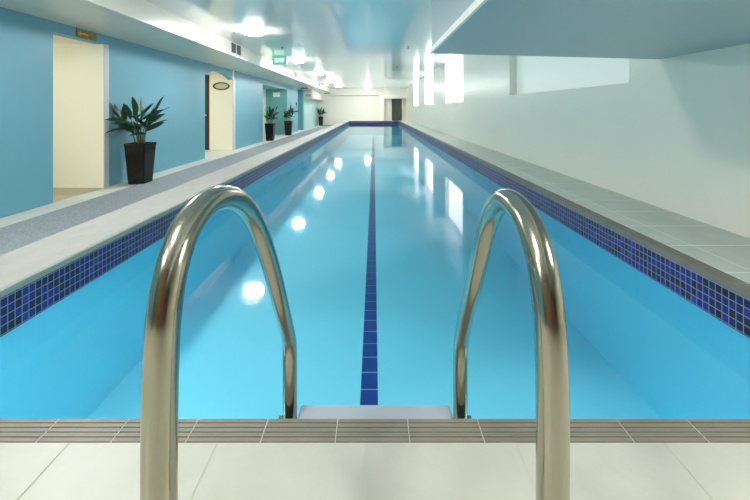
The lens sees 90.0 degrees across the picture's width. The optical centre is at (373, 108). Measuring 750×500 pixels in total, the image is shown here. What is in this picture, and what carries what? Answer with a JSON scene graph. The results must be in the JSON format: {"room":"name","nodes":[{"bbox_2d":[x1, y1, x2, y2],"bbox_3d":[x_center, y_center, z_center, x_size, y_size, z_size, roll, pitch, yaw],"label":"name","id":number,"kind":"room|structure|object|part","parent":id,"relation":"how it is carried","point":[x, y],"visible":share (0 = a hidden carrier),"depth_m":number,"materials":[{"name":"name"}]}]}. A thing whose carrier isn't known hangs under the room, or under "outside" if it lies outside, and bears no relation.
{"room":"indoor swimming pool","nodes":[
{"label":"indoor swimming pool","id":0,"kind":"room"},
{"bbox_2d":[53,35,90,43],"bbox_3d":[-5.425,-1.045,4.550,2.350,0.110,2.300,0,0,0],"label":"ceiling","id":1,"kind":"structure","parent":0,"point":[56,39],"depth_m":5.50,"materials":[{"name":"beige paint"}]},
{"bbox_2d":[53,44,103,187],"bbox_3d":[-5.401,0.040,4.540,2.599,2.320,2.480,0,0,0],"label":"wall","id":2,"kind":"structure","parent":0,"point":[78,69],"depth_m":5.69,"materials":[{"name":"beige paint"}]},
{"bbox_2d":[0,7,317,217],"bbox_3d":[-5.050,0.020,12.400,1.900,2.360,30.000,0,0,0],"label":"wall","id":3,"kind":"structure","parent":0,"point":[138,71],"depth_m":6.11,"materials":[{"name":"blue paint"}]},
{"bbox_2d":[76,28,95,40],"bbox_3d":[-4.092,-1.053,5.340,0.016,0.110,0.370,0,0,0],"label":"wall plaque","id":4,"kind":"object","parent":3,"relation":"attached to","point":[79,33],"visible":1,"depth_m":5.31,"materials":[{"name":"gold metal"}]},
{"bbox_2d":[104,44,108,187],"bbox_3d":[-4.094,0.107,5.736,0.012,2.185,0.099,0,0,0],"label":"trim","id":5,"kind":"structure","parent":3,"relation":"attached to","point":[106,47],"depth_m":5.73,"materials":[{"name":"grey paint"}]},
{"bbox_2d":[205,75,208,149],"bbox_3d":[-5.340,0.100,10.988,1.120,2.200,0.125,0,0,0],"label":"door","id":6,"kind":"structure","parent":3,"relation":"in","point":[206,76],"depth_m":11.00,"materials":[{"name":"brown wood"}]},
{"bbox_2d":[213,82,229,89],"bbox_3d":[-4.430,-0.663,10.885,0.490,0.236,0.030,0,0,0],"label":"oval sign","id":7,"kind":"object","parent":3,"relation":"attached to","point":[219,85],"visible":1,"depth_m":10.89,"materials":[{"name":"brown metal"}]},
{"bbox_3d":[-4.430,-0.663,10.893,0.392,0.162,0.010,0,0,0],"label":"plate","id":8,"kind":"part","parent":7,"relation":"part of","materials":[{"name":"beige"}]},
{"bbox_2d":[233,79,234,149],"bbox_3d":[-4.094,0.170,10.973,0.012,2.060,0.174,0,0,0],"label":"trim","id":9,"kind":"structure","parent":3,"relation":"attached to","point":[233,79],"depth_m":10.91,"materials":[{"name":"grey paint"}]},
{"bbox_2d":[0,125,318,227],"bbox_3d":[-2.100,1.258,12.500,9.400,0.124,30.200,0,0,0],"label":"floor","id":10,"kind":"structure","parent":0,"point":[210,155],"depth_m":5.44,"materials":[{"name":"tile"}]},
{"bbox_2d":[0,125,331,255],"bbox_3d":[-2.888,1.194,12.400,1.685,0.012,30.000,0,0,0],"label":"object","id":11,"kind":"structure","parent":10,"relation":"on","point":[15,236],"depth_m":4.71,"materials":[{"name":"grey tile"}]},
{"bbox_2d":[104,96,168,184],"bbox_3d":[-3.714,0.481,6.026,0.718,1.438,0.954,0,0,0],"label":"potted plant","id":12,"kind":"object","parent":11,"relation":"on","point":[139,155],"visible":1,"depth_m":5.94,"materials":[{"name":"green plant"}]},
{"bbox_3d":[-3.780,0.873,6.070,0.340,0.655,0.340,0,0,0],"label":"pot","id":13,"kind":"part","parent":12,"relation":"part of","materials":[{"name":"black plastic"}]},
{"bbox_2d":[317,108,325,125],"bbox_3d":[-3.716,0.511,26.866,0.713,1.377,0.871,0,0,0],"label":"potted plant","id":14,"kind":"object","parent":11,"relation":"on","point":[320,118],"visible":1,"depth_m":26.71,"materials":[{"name":"green plant"}]},
{"bbox_3d":[-3.800,0.873,26.850,0.340,0.655,0.340,0,0,0],"label":"pot","id":15,"kind":"part","parent":14,"relation":"part of","materials":[{"name":"black plastic"}]},
{"bbox_2d":[264,106,278,140],"bbox_3d":[-3.809,0.519,14.195,0.582,1.362,0.795,0,0,0],"label":"potted plant","id":16,"kind":"object","parent":10,"relation":"on","point":[269,127],"visible":1,"depth_m":14.07,"materials":[{"name":"green plant"}]},
{"bbox_3d":[-3.930,0.873,14.200,0.340,0.655,0.340,0,0,0],"label":"pot","id":17,"kind":"part","parent":16,"relation":"part of","materials":[{"name":"black plastic"}]},
{"bbox_2d":[284,106,297,134],"bbox_3d":[-3.850,0.487,17.075,0.682,1.426,0.850,0,0,34],"label":"potted plant","id":18,"kind":"object","parent":10,"relation":"on","point":[287,124],"visible":1,"depth_m":16.96,"materials":[{"name":"green plant"}]},
{"bbox_3d":[-3.900,0.873,17.100,0.340,0.655,0.340,0,0,0],"label":"pot","id":19,"kind":"part","parent":18,"relation":"part of","materials":[{"name":"black plastic"}]},
{"bbox_2d":[18,443,712,499],"bbox_3d":[0.145,1.001,-0.850,4.350,0.399,3.500,0,0,0],"label":"grout lines","id":20,"kind":"object","parent":10,"relation":"on","point":[366,444],"depth_m":0.83,"materials":[{"name":"grey concrete"}]},
{"bbox_2d":[0,121,749,499],"bbox_3d":[0.145,0.825,11.425,4.350,0.050,28.050,0,0,0],"label":"floor","id":21,"kind":"structure","parent":20,"relation":"on","point":[83,471],"depth_m":0.86,"materials":[{"name":"tile"}]},
{"bbox_2d":[140,185,569,499],"bbox_3d":[-0.013,0.858,0.720,0.555,1.483,0.670,0,0,0],"label":"pool ladder","id":22,"kind":"object","parent":21,"relation":"attached to","point":[163,318],"visible":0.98,"depth_m":0.46,"materials":[{"name":"silver metal"}]},
{"bbox_3d":[-0.236,0.858,0.720,0.038,1.483,0.618,0,0,2],"label":"grab rail","id":23,"kind":"part","parent":22,"relation":"part of","materials":[{"name":"silver metal"}]},
{"bbox_3d":[0.226,0.866,0.735,0.038,1.469,0.588,0,0,1],"label":"grab rail","id":24,"kind":"part","parent":22,"relation":"part of","materials":[{"name":"silver metal"}]},
{"bbox_2d":[0,121,749,419],"bbox_3d":[0.000,1.343,13.060,3.500,1.075,24.299,0,0,0],"label":"basin","id":25,"kind":"object","parent":21,"relation":"in","point":[374,249],"visible":0.57,"depth_m":2.71,"materials":[{"name":"tile"}]},
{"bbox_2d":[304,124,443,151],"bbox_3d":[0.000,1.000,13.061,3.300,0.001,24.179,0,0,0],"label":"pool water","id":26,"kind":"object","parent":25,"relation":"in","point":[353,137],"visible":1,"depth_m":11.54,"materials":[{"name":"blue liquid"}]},
{"bbox_2d":[399,121,749,299],"bbox_3d":[1.647,0.818,13.060,0.007,0.036,24.179,0,0,0],"label":"right coping edge","id":27,"kind":"structure","parent":21,"relation":"attached to","point":[721,281],"depth_m":2.31,"materials":[{"name":"grey tile"}]},
{"bbox_2d":[424,132,749,282],"bbox_3d":[2.020,1.000,13.486,0.600,0.399,25.029,0,0,0],"label":"grout lines","id":28,"kind":"object","parent":10,"relation":"on","point":[424,132],"visible":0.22,"depth_m":2.72,"materials":[{"name":"white concrete"}]},
{"bbox_2d":[401,121,749,283],"bbox_3d":[2.021,0.802,13.445,0.598,0.004,24.949,0,0,0],"label":"floor","id":29,"kind":"structure","parent":28,"relation":"on","point":[688,230],"depth_m":2.82,"materials":[{"name":"grey tile"}]},
{"bbox_3d":[-1.890,1.019,13.185,0.280,0.363,24.429,0,0,0],"label":"wall","id":30,"kind":"structure","parent":10,"relation":"on","visible":0},
{"bbox_2d":[0,121,347,288],"bbox_3d":[-1.853,0.818,13.210,0.383,0.036,24.479,0,0,0],"label":"coping","id":31,"kind":"object","parent":30,"relation":"on","point":[15,265],"visible":0.75,"depth_m":2.58,"materials":[{"name":"white tile"}]},
{"bbox_2d":[0,121,348,297],"bbox_3d":[-1.654,0.819,13.060,0.016,0.035,24.179,0,0,0],"label":"left coping edge","id":32,"kind":"structure","parent":31,"relation":"attached to","point":[27,280],"depth_m":2.25,"materials":[{"name":"beige tile"}]},
{"bbox_2d":[0,0,329,92],"bbox_3d":[-4.025,-1.300,12.400,1.750,0.401,30.000,0,0,0],"label":"ceiling","id":33,"kind":"structure","parent":0,"point":[141,22],"depth_m":5.81,"materials":[{"name":"beige paint"}]},
{"bbox_2d":[231,41,240,55],"bbox_3d":[-3.144,-1.365,8.560,0.012,0.245,0.620,0,0,0],"label":"ceiling vent","id":34,"kind":"object","parent":33,"relation":"in","point":[235,48],"visible":1,"depth_m":8.52,"materials":[{"name":"white metal"}]},
{"bbox_2d":[304,89,323,100],"bbox_3d":[-3.870,-0.895,24.700,0.460,0.550,5.400,0,0,0],"label":"box","id":35,"kind":"object","parent":33,"relation":"attached to","point":[315,95],"visible":0.86,"depth_m":22.94,"materials":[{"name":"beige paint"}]},
{"bbox_2d":[205,72,220,74],"bbox_3d":[-5.075,-1.050,9.750,1.650,0.100,2.700,0,0,0],"label":"ceiling","id":36,"kind":"structure","parent":0,"point":[209,73],"depth_m":10.56,"materials":[{"name":"beige paint"}]},
{"bbox_2d":[263,89,265,134],"bbox_3d":[-4.725,0.040,15.725,0.950,2.320,4.050,0,0,0],"label":"wall","id":37,"kind":"structure","parent":0,"point":[264,90],"depth_m":17.43,"materials":[{"name":"beige paint"}]},
{"bbox_2d":[263,85,277,88],"bbox_3d":[-4.670,-0.985,15.735,0.840,0.130,3.870,0,0,0],"label":"ceiling","id":38,"kind":"structure","parent":0,"point":[264,87],"depth_m":16.04,"materials":[{"name":"teal paint"}]},
{"bbox_2d":[266,89,286,133],"bbox_3d":[-4.596,0.040,17.705,0.989,2.320,0.090,0,0,0],"label":"wall","id":39,"kind":"structure","parent":0,"point":[273,102],"depth_m":17.66,"materials":[{"name":"teal paint"}]},
{"bbox_2d":[273,92,279,96],"bbox_3d":[-4.590,-0.675,17.664,0.330,0.210,0.012,0,0,0],"label":"notice board","id":40,"kind":"object","parent":39,"relation":"attached to","point":[275,94],"visible":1,"depth_m":17.66,"materials":[{"name":"white"}]},
{"bbox_2d":[298,90,302,129],"bbox_3d":[-4.450,0.020,20.925,0.699,2.360,1.650,0,0,0],"label":"wall niche","id":41,"kind":"object","parent":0,"point":[300,92],"visible":0.12,"depth_m":21.64,"materials":[{"name":"blue paint"}]},
{"bbox_2d":[146,0,457,87],"bbox_3d":[-1.200,-1.550,12.450,7.600,0.100,30.100,0,0,0],"label":"ceiling","id":42,"kind":"structure","parent":0,"point":[353,43],"depth_m":7.45,"materials":[{"name":"white paint"}]},
{"bbox_2d":[243,28,263,35],"bbox_3d":[-2.280,-1.451,7.100,0.384,0.098,0.384,0,0,0],"label":"ceiling light","id":43,"kind":"object","parent":42,"relation":"attached to","point":[247,31],"visible":1,"depth_m":6.98,"materials":[{"name":"white"}]},
{"bbox_2d":[272,56,286,64],"bbox_3d":[-2.680,-1.383,10.668,0.410,0.235,0.065,0,0,0],"label":"exit sign","id":44,"kind":"object","parent":42,"relation":"hanging from","point":[276,60],"visible":1,"depth_m":10.64,"materials":[{"name":"green plastic"}]},
{"bbox_2d":[292,58,304,62],"bbox_3d":[-2.280,-1.451,11.300,0.384,0.098,0.384,0,0,0],"label":"ceiling light","id":45,"kind":"object","parent":42,"relation":"attached to","point":[295,60],"visible":1,"depth_m":11.16,"materials":[{"name":"white"}]},
{"bbox_2d":[330,88,383,94],"bbox_3d":[-1.210,-1.255,27.250,3.880,0.490,0.300,0,0,0],"label":"beam","id":46,"kind":"structure","parent":42,"relation":"attached to","point":[333,91],"depth_m":27.10,"materials":[{"name":"white paint"}]},
{"bbox_2d":[431,0,749,58],"bbox_3d":[1.370,-0.953,0.225,1.900,1.095,5.650,0,0,0],"label":"bulkhead","id":47,"kind":"object","parent":42,"relation":"attached to","point":[633,29],"visible":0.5,"depth_m":1.94,"materials":[{"name":"grey paint"}]},
{"bbox_2d":[429,0,487,53],"bbox_3d":[0.412,-0.417,0.070,0.015,0.035,5.340,0,0,0],"label":"trim","id":48,"kind":"structure","parent":47,"relation":"attached to","point":[477,4],"depth_m":1.78,"materials":[{"name":"white paint"}]},
{"bbox_2d":[318,93,405,124],"bbox_3d":[-2.100,-0.150,27.450,9.400,2.700,0.100,0,0,0],"label":"wall","id":49,"kind":"structure","parent":0,"point":[338,108],"depth_m":27.40,"materials":[{"name":"white paint"}]},
{"bbox_2d":[379,95,383,120],"bbox_3d":[0.545,0.095,27.250,0.370,2.210,0.300,0,0,0],"label":"pilaster","id":50,"kind":"object","parent":49,"relation":"attached to","point":[381,97],"visible":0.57,"depth_m":27.10,"materials":[{"name":"white paint"}]},
{"bbox_2d":[384,88,406,98],"bbox_3d":[1.525,-1.125,27.000,1.590,0.750,0.800,0,0,0],"label":"bulkhead","id":51,"kind":"object","parent":49,"relation":"attached to","point":[389,93],"visible":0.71,"depth_m":26.60,"materials":[{"name":"white paint"}]},
{"bbox_2d":[392,99,401,120],"bbox_3d":[1.660,0.235,27.370,0.720,1.930,0.060,0,0,0],"label":"door","id":52,"kind":"structure","parent":49,"relation":"in","point":[396,103],"depth_m":27.36,"materials":[{"name":"grey"}]},
{"bbox_2d":[406,43,749,237],"bbox_3d":[2.460,-0.150,12.400,0.280,2.700,30.000,0,0,0],"label":"wall","id":53,"kind":"structure","parent":0,"point":[675,138],"depth_m":3.29,"materials":[{"name":"white paint"}]},
{"bbox_2d":[415,82,418,105],"bbox_3d":[2.445,-0.818,20.775,0.050,1.325,2.450,0,0,0],"label":"window","id":54,"kind":"structure","parent":53,"relation":"in","point":[417,83],"depth_m":21.02,"materials":[{"name":"white glass"}]},
{"bbox_3d":[2.446,-0.827,20.775,0.017,1.247,2.390,0,0,0],"label":"pane","id":55,"kind":"part","parent":54,"relation":"part of","materials":[{"name":"white glass"}]},
{"bbox_2d":[427,73,432,104],"bbox_3d":[2.445,-0.818,15.925,0.050,1.325,2.350,0,0,0],"label":"window","id":56,"kind":"structure","parent":53,"relation":"in","point":[430,77],"depth_m":16.18,"materials":[{"name":"white glass"}]},
{"bbox_2d":[448,55,462,102],"bbox_3d":[2.445,-0.818,11.000,0.050,1.325,2.400,0,0,0],"label":"window","id":57,"kind":"structure","parent":53,"relation":"in","point":[455,68],"depth_m":11.22,"materials":[{"name":"white glass"}]},
{"bbox_2d":[515,56,628,94],"bbox_3d":[2.445,-0.841,4.915,0.050,1.278,3.010,0,0,0],"label":"window","id":58,"kind":"structure","parent":53,"relation":"in","point":[533,74],"depth_m":4.77,"materials":[{"name":"white glass"}]}
]}

